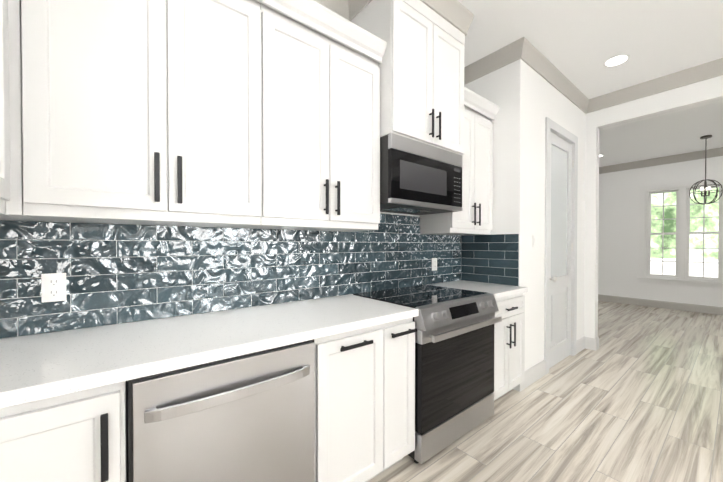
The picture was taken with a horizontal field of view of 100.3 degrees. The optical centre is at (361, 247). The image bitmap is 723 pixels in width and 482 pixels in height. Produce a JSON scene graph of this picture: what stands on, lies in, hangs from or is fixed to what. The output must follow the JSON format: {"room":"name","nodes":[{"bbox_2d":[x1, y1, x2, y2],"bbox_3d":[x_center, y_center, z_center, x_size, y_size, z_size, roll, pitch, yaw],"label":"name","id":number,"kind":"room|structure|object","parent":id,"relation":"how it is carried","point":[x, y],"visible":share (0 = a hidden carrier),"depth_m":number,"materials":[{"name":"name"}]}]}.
{"room":"kitchen","nodes":[
{"label":"kitchen","id":0,"kind":"room"},
{"bbox_2d":[2,212,437,481],"bbox_3d":[-0.445,-0.258,1.989,3.880,3.030,0.120,0,1,-39],"label":"wall","id":1,"kind":"structure","parent":0,"point":[230,309],"depth_m":1.49,"materials":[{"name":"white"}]},
{"bbox_2d":[21,0,262,227],"bbox_3d":[-0.870,-0.690,1.313,0.782,1.163,0.395,0,1,-39],"label":"upper cabinet","id":2,"kind":"object","parent":1,"relation":"attached to","point":[145,112],"visible":0.98,"depth_m":1.17,"materials":[{"name":"white wood"}]},
{"bbox_2d":[0,213,518,338],"bbox_3d":[-0.227,0.040,1.720,3.636,0.607,0.575,0,1,-39],"label":"backsplash","id":3,"kind":"structure","parent":1,"relation":"attached to","point":[120,273],"depth_m":1.60,"materials":[{"name":"teal tile"}]},
{"bbox_2d":[41,273,66,302],"bbox_3d":[-1.266,0.164,1.241,0.072,0.116,0.009,0,1,-39],"label":"electrical outlet","id":4,"kind":"object","parent":3,"relation":"attached to","point":[53,287],"visible":1,"depth_m":1.24,"materials":[{"name":"white plastic"}]},
{"bbox_2d":[432,258,436,270],"bbox_3d":[0.676,0.154,2.788,0.072,0.116,0.009,0,1,-39],"label":"electrical outlet","id":5,"kind":"object","parent":3,"relation":"attached to","point":[434,264],"visible":1,"depth_m":2.78,"materials":[{"name":"white plastic"}]},
{"bbox_2d":[243,0,386,231],"bbox_3d":[-0.264,-0.695,1.796,0.765,1.163,0.395,0,1,-39],"label":"upper cabinet","id":6,"kind":"object","parent":1,"relation":"attached to","point":[320,119],"visible":1,"depth_m":1.64,"materials":[{"name":"white wood"}]},
{"bbox_2d":[314,0,349,20],"bbox_3d":[-0.944,-1.696,1.470,2.229,0.145,0.048,0,1,-39],"label":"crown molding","id":7,"kind":"structure","parent":1,"relation":"attached to","point":[337,6],"depth_m":2.09,"materials":[{"name":"grey wood"}]},
{"bbox_2d":[346,0,371,20],"bbox_3d":[0.046,-1.701,1.976,0.048,0.145,0.390,0,1,-39],"label":"crown molding","id":8,"kind":"structure","parent":1,"relation":"attached to","point":[353,8],"depth_m":2.10,"materials":[{"name":"grey wood"}]},
{"bbox_2d":[350,0,464,154],"bbox_3d":[0.364,-1.243,2.235,0.767,1.060,0.483,0,1,-39],"label":"upper cabinet","id":9,"kind":"object","parent":1,"relation":"attached to","point":[421,66],"visible":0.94,"depth_m":2.01,"materials":[{"name":"white wood"}]},
{"bbox_2d":[380,133,462,214],"bbox_3d":[0.349,-0.495,2.261,0.763,0.430,0.432,0,1,-39],"label":"microwave","id":10,"kind":"object","parent":9,"relation":"attached to","point":[418,178],"visible":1,"depth_m":2.04,"materials":[{"name":"black metal"}]},
{"bbox_2d":[420,87,498,234],"bbox_3d":[0.888,-0.704,2.714,0.638,1.163,0.395,0,1,-39],"label":"upper cabinet","id":11,"kind":"object","parent":1,"relation":"attached to","point":[474,216],"visible":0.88,"depth_m":2.61,"materials":[{"name":"white wood"}]},
{"bbox_2d":[464,65,506,284],"bbox_3d":[1.206,-0.267,2.933,0.120,3.030,0.460,0,1,-39],"label":"wall","id":12,"kind":"structure","parent":0,"point":[491,87],"depth_m":2.77,"materials":[{"name":"white paint"}]},
{"bbox_2d":[464,42,516,84],"bbox_3d":[1.187,-1.709,2.808,0.048,0.145,0.510,0,1,-39],"label":"crown molding","id":13,"kind":"structure","parent":12,"relation":"attached to","point":[504,56],"depth_m":2.79,"materials":[{"name":"grey wood"}]},
{"bbox_2d":[367,301,722,481],"bbox_3d":[1.626,1.290,1.659,12.690,0.060,7.240,0,1,-39],"label":"floor","id":14,"kind":"structure","parent":0,"point":[637,396],"depth_m":2.21,"materials":[{"name":"beige wood"}]},
{"bbox_2d":[0,381,125,481],"bbox_3d":[-1.257,0.831,0.848,0.932,0.873,0.663,0,1,-39],"label":"base cabinet","id":15,"kind":"object","parent":14,"relation":"on","point":[79,436],"visible":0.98,"depth_m":0.83,"materials":[{"name":"white wood"}]},
{"bbox_2d":[0,280,527,408],"bbox_3d":[-0.204,0.366,1.692,3.636,0.040,0.650,0,1,-39],"label":"countertop","id":16,"kind":"structure","parent":15,"relation":"on","point":[37,367],"depth_m":1.15,"materials":[{"name":"white stone"}]},
{"bbox_2d":[126,339,313,481],"bbox_3d":[-0.628,0.827,1.333,0.644,0.872,0.674,0,1,-39],"label":"dishwasher","id":17,"kind":"object","parent":14,"relation":"on","point":[246,418],"visible":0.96,"depth_m":1.07,"materials":[{"name":"silver metal"}]},
{"bbox_2d":[314,317,416,481],"bbox_3d":[-0.128,0.823,1.748,0.643,0.873,0.663,0,1,-39],"label":"base cabinet","id":18,"kind":"object","parent":14,"relation":"on","point":[364,404],"visible":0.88,"depth_m":1.49,"materials":[{"name":"white wood"}]},
{"bbox_2d":[353,285,501,463],"bbox_3d":[0.474,0.795,2.166,0.810,0.921,0.705,0,1,-39],"label":"range","id":19,"kind":"object","parent":14,"relation":"on","point":[454,367],"visible":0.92,"depth_m":1.89,"materials":[{"name":"silver metal"}]},
{"bbox_2d":[493,293,524,400],"bbox_3d":[0.993,0.814,2.641,0.583,0.873,0.663,0,1,-39],"label":"base cabinet","id":20,"kind":"object","parent":14,"relation":"on","point":[509,349],"visible":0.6,"depth_m":2.41,"materials":[{"name":"white wood"}]},
{"bbox_2d":[506,59,585,370],"bbox_3d":[2.075,-0.271,3.255,1.880,3.030,0.120,0,1,-39],"label":"wall","id":21,"kind":"structure","parent":0,"point":[534,99],"depth_m":2.79,"materials":[{"name":"white paint"}]},
{"bbox_2d":[514,37,589,111],"bbox_3d":[2.038,-1.712,3.104,1.748,0.145,0.048,0,1,-39],"label":"crown molding","id":22,"kind":"structure","parent":21,"relation":"attached to","point":[524,50],"depth_m":2.92,"materials":[{"name":"grey wood"}]},
{"bbox_2d":[513,336,598,391],"bbox_3d":[2.130,1.174,3.187,1.896,0.142,0.176,0,1,-39],"label":"baseboard","id":23,"kind":"structure","parent":21,"relation":"attached to","point":[534,373],"depth_m":2.90,"materials":[{"name":"white wood"}]},
{"bbox_2d":[549,132,571,367],"bbox_3d":[2.146,0.026,3.233,0.710,2.421,0.111,0,1,-39],"label":"pantry door","id":24,"kind":"structure","parent":21,"relation":"in","point":[560,244],"depth_m":3.28,"materials":[{"name":"white paint"}]},
{"bbox_2d":[544,117,577,373],"bbox_3d":[2.112,-0.016,3.275,0.890,2.520,0.136,0,1,-39],"label":"door frame","id":25,"kind":"structure","parent":21,"relation":"attached to","point":[559,130],"depth_m":3.11,"materials":[{"name":"white paint"}]},
{"bbox_2d":[458,0,722,166],"bbox_3d":[1.626,-1.820,1.629,12.690,0.100,7.240,0,1,-39],"label":"ceiling","id":26,"kind":"structure","parent":0,"point":[577,43],"depth_m":2.65,"materials":[{"name":"white paint"}]},
{"bbox_2d":[420,0,473,35],"bbox_3d":[0.508,-1.701,2.051,0.863,0.145,0.048,0,1,-39],"label":"crown molding","id":27,"kind":"structure","parent":26,"relation":"attached to","point":[458,15],"depth_m":2.17,"materials":[{"name":"grey wood"}]},
{"bbox_2d":[603,54,629,66],"bbox_3d":[2.424,-1.777,2.866,0.196,0.008,0.196,0,1,-39],"label":"recessed light","id":28,"kind":"object","parent":26,"relation":"in","point":[616,60],"visible":1,"depth_m":2.86,"materials":[{"name":"white plastic"}]},
{"bbox_2d":[689,135,722,204],"bbox_3d":[5.576,-1.250,4.885,0.360,1.101,0.362,0,1,-39],"label":"chandelier","id":29,"kind":"object","parent":26,"relation":"hanging from","point":[706,188],"visible":1,"depth_m":4.88,"materials":[{"name":"grey metal"}]},
{"bbox_2d":[584,75,722,337],"bbox_3d":[3.374,-0.268,3.037,0.120,3.030,7.000,0,1,-39],"label":"door frame","id":30,"kind":"structure","parent":0,"point":[695,94],"depth_m":3.63,"materials":[{"name":"white"}]},
{"bbox_2d":[584,58,722,113],"bbox_3d":[4.112,-1.701,1.962,0.048,0.145,4.420,0,1,-39],"label":"crown molding","id":31,"kind":"structure","parent":30,"relation":"attached to","point":[712,69],"depth_m":3.17,"materials":[{"name":"grey wood"}]},
{"bbox_2d":[598,156,722,306],"bbox_3d":[6.504,-0.293,5.607,0.120,3.030,7.120,0,1,-39],"label":"wall","id":32,"kind":"structure","parent":0,"point":[619,231],"depth_m":6.43,"materials":[{"name":"white paint"}]},
{"bbox_2d":[598,294,722,314],"bbox_3d":[6.488,1.151,5.532,0.016,0.142,7.000,0,1,-39],"label":"baseboard","id":33,"kind":"structure","parent":32,"relation":"attached to","point":[674,305],"depth_m":6.04,"materials":[{"name":"grey wood"}]},
{"bbox_2d":[599,147,722,173],"bbox_3d":[6.476,-1.735,5.494,0.048,0.145,7.000,0,1,-39],"label":"crown molding","id":34,"kind":"structure","parent":32,"relation":"attached to","point":[716,152],"depth_m":6.02,"materials":[{"name":"grey wood"}]},
{"bbox_2d":[637,178,722,288],"bbox_3d":[6.249,-0.266,5.871,0.170,2.010,1.270,0,1,-39],"label":"window","id":35,"kind":"structure","parent":32,"relation":"in","point":[682,233],"depth_m":5.88,"materials":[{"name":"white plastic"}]},
{"bbox_3d":[-1.349,-0.240,0.106,0.120,3.030,1.700,0,1,-39],"label":"wall","id":36,"kind":"structure","parent":0,"visible":0},
{"bbox_2d":[0,0,27,219],"bbox_3d":[-1.250,-0.684,0.619,0.673,1.163,0.329,0,1,-39],"label":"upper cabinet","id":37,"kind":"object","parent":36,"relation":"attached to","point":[11,176],"depth_m":0.96,"materials":[{"name":"white wood"}]},
{"label":"outside","id":38,"kind":"structure","parent":0,"visible":0},
{"bbox_2d":[651,188,718,276],"bbox_3d":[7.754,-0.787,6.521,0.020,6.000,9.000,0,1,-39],"label":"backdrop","id":39,"kind":"structure","parent":38,"point":[710,240],"depth_m":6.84,"materials":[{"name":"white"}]}
]}

